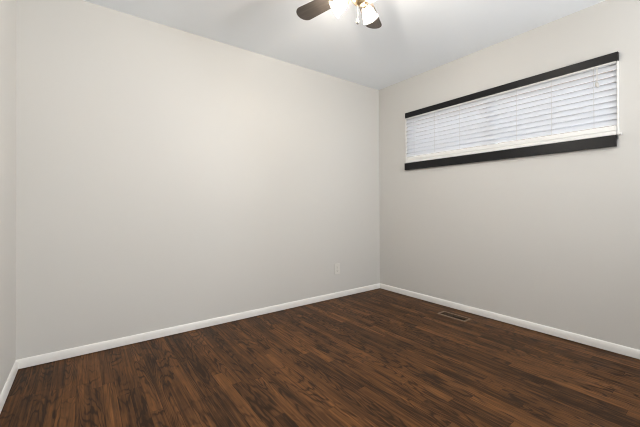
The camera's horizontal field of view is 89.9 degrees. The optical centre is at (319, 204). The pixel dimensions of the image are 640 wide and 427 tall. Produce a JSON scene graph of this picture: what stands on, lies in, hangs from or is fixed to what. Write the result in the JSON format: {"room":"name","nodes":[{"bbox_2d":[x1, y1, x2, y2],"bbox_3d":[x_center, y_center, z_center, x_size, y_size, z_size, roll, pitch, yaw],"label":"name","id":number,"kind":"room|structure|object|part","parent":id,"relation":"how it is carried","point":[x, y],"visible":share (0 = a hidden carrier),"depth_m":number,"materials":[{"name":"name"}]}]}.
{"room":"empty bedroom","nodes":[
{"label":"empty bedroom","id":0,"kind":"room"},
{"bbox_2d":[0,0,15,393],"bbox_3d":[-0.880,-0.197,0.526,0.120,2.407,3.520,0,0,-36],"label":"wall","id":1,"kind":"structure","parent":0,"point":[7,7],"depth_m":1.74,"materials":[{"name":"grey paint"}]},
{"bbox_2d":[0,361,17,412],"bbox_3d":[-0.854,0.974,0.602,0.013,0.056,3.387,0,0,-36],"label":"baseboard","id":2,"kind":"structure","parent":1,"relation":"attached to","point":[11,377],"depth_m":1.73,"materials":[{"name":"white paint"}]},
{"bbox_2d":[16,0,379,364],"bbox_3d":[-0.613,-0.184,2.985,3.468,2.407,0.120,0,0,-36],"label":"wall","id":3,"kind":"structure","parent":0,"point":[166,176],"depth_m":2.49,"materials":[{"name":"grey paint"}]},
{"bbox_2d":[16,283,379,368],"bbox_3d":[-0.569,0.986,2.924,3.228,0.056,0.013,0,0,-36],"label":"baseboard","id":4,"kind":"structure","parent":3,"relation":"attached to","point":[86,349],"depth_m":2.48,"materials":[{"name":"white paint"}]},
{"bbox_2d":[335,263,339,273],"bbox_3d":[0.188,0.704,3.487,0.070,0.115,0.008,0,0,-36],"label":"wall outlet","id":5,"kind":"object","parent":3,"relation":"attached to","point":[337,266],"visible":1,"depth_m":3.49,"materials":[{"name":"white plastic"}]},
{"bbox_2d":[0,288,639,426],"bbox_3d":[0.911,1.026,0.917,3.468,0.050,5.240,0,0,-36],"label":"floor","id":6,"kind":"structure","parent":0,"point":[379,357],"depth_m":1.88,"materials":[{"name":"brown wood"}]},
{"bbox_2d":[437,311,471,321],"bbox_3d":[1.205,1.031,2.887,0.118,0.050,0.274,0,0,-36],"label":"floor vent","id":7,"kind":"object","parent":6,"relation":"in","point":[443,313],"visible":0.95,"depth_m":2.88,"materials":[{"name":"brown metal"}]},
{"bbox_2d":[83,0,604,89],"bbox_3d":[0.901,-1.456,0.931,3.468,0.100,5.240,0,0,-36],"label":"ceiling","id":8,"kind":"structure","parent":0,"point":[414,37],"depth_m":2.53,"materials":[{"name":"white paint"}]},
{"bbox_2d":[296,0,381,28],"bbox_3d":[0.183,-1.186,1.724,0.820,0.424,0.844,0,0,-36],"label":"ceiling fan","id":9,"kind":"object","parent":8,"relation":"hanging from","point":[314,8],"visible":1,"depth_m":1.93,"materials":[{"name":"gold metal"}]},
{"bbox_3d":[-0.019,-1.179,1.922,0.291,0.006,0.112,0,-11,39],"label":"blade","id":10,"kind":"part","parent":9,"relation":"part of","materials":[{"name":"brown wood"}]},
{"bbox_3d":[0.123,-1.095,1.749,0.036,0.034,0.029,0,0,28],"label":"bulb","id":11,"kind":"part","parent":9,"relation":"part of","materials":[{"name":"white glass"}]},
{"bbox_2d":[362,2,368,8],"bbox_3d":[0.247,-1.110,1.785,0.036,0.040,0.052,0,0,36],"label":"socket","id":12,"kind":"object","parent":9,"relation":"attached to","point":[365,5],"depth_m":1.78,"materials":[{"name":"gold metal"}]},
{"bbox_3d":[0.316,-1.180,2.014,0.112,0.006,0.291,11,4,20],"label":"blade","id":13,"kind":"part","parent":9,"relation":"part of","materials":[{"name":"brown wood"}]},
{"bbox_2d":[379,0,639,358],"bbox_3d":[1.814,-0.197,2.513,0.120,2.407,3.520,0,0,-36],"label":"wall","id":14,"kind":"structure","parent":0,"point":[550,240],"depth_m":2.57,"materials":[{"name":"grey paint"}]},
{"bbox_2d":[405,119,406,157],"bbox_3d":[0.958,-0.701,3.568,0.006,0.497,0.014,0,0,-36],"label":"trim","id":15,"kind":"structure","parent":14,"relation":"attached to","point":[405,119],"depth_m":3.57,"materials":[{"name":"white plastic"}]},
{"bbox_2d":[380,283,639,358],"bbox_3d":[1.734,0.974,2.510,0.013,0.056,3.387,0,0,-36],"label":"baseboard","id":16,"kind":"structure","parent":14,"relation":"attached to","point":[631,352],"depth_m":2.57,"materials":[{"name":"white paint"}]},
{"bbox_2d":[405,135,616,169],"bbox_3d":[1.469,-0.420,2.855,0.030,0.076,1.754,0,0,-36],"label":"trim","id":17,"kind":"structure","parent":14,"relation":"attached to","point":[605,141],"depth_m":2.58,"materials":[{"name":"black wood"}]},
{"bbox_2d":[405,51,618,117],"bbox_3d":[1.473,-0.984,2.849,0.030,0.056,1.758,0,0,-36],"label":"trim","id":18,"kind":"structure","parent":14,"relation":"attached to","point":[611,57],"depth_m":2.58,"materials":[{"name":"black wood"}]},
{"bbox_2d":[410,67,618,156],"bbox_3d":[1.547,-0.708,2.906,0.073,0.555,1.753,0,0,-36],"label":"window","id":19,"kind":"structure","parent":14,"relation":"in","point":[616,67],"depth_m":2.87,"materials":[{"name":"white plastic"}]},
{"bbox_2d":[406,61,621,162],"bbox_3d":[1.489,-0.723,2.852,0.062,0.530,1.768,0,0,-36],"label":"window blind","id":20,"kind":"object","parent":19,"relation":"attached to","point":[472,138],"visible":0.94,"depth_m":2.61,"materials":[{"name":"white plastic"}]},
{"bbox_3d":[1.168,-0.732,3.269,0.002,0.422,0.002,0,0,-36],"label":"ladder cord","id":21,"kind":"part","parent":20,"relation":"part of","materials":[{"name":"white fabric"}]},
{"bbox_3d":[1.328,-0.734,3.051,0.002,0.422,0.002,0,0,-36],"label":"ladder cord","id":22,"kind":"part","parent":20,"relation":"part of","materials":[{"name":"white fabric"}]},
{"bbox_3d":[1.486,-0.965,2.866,0.048,0.038,1.744,0,0,-36],"label":"head rail","id":23,"kind":"part","parent":20,"relation":"part of","materials":[{"name":"white plastic"}]},
{"bbox_3d":[1.484,-0.492,2.861,0.034,0.063,1.744,0,0,-36],"label":"rail","id":24,"kind":"part","parent":20,"relation":"part of","materials":[{"name":"white plastic"}]},
{"bbox_3d":[1.624,-0.737,2.650,0.002,0.422,0.002,0,0,-36],"label":"ladder cord","id":25,"kind":"part","parent":20,"relation":"part of","materials":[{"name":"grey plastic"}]},
{"bbox_3d":[1.770,-0.739,2.452,0.002,0.422,0.002,0,0,-36],"label":"ladder cord","id":26,"kind":"part","parent":20,"relation":"part of","materials":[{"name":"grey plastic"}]},
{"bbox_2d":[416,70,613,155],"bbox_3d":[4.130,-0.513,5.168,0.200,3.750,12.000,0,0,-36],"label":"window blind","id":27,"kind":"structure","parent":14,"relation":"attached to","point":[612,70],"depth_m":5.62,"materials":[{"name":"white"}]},
{"bbox_2d":[617,61,618,134],"bbox_3d":[1.999,-0.713,2.150,0.014,0.497,0.009,0,0,-36],"label":"trim","id":28,"kind":"structure","parent":14,"relation":"attached to","point":[617,61],"depth_m":2.15,"materials":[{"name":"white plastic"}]}
]}

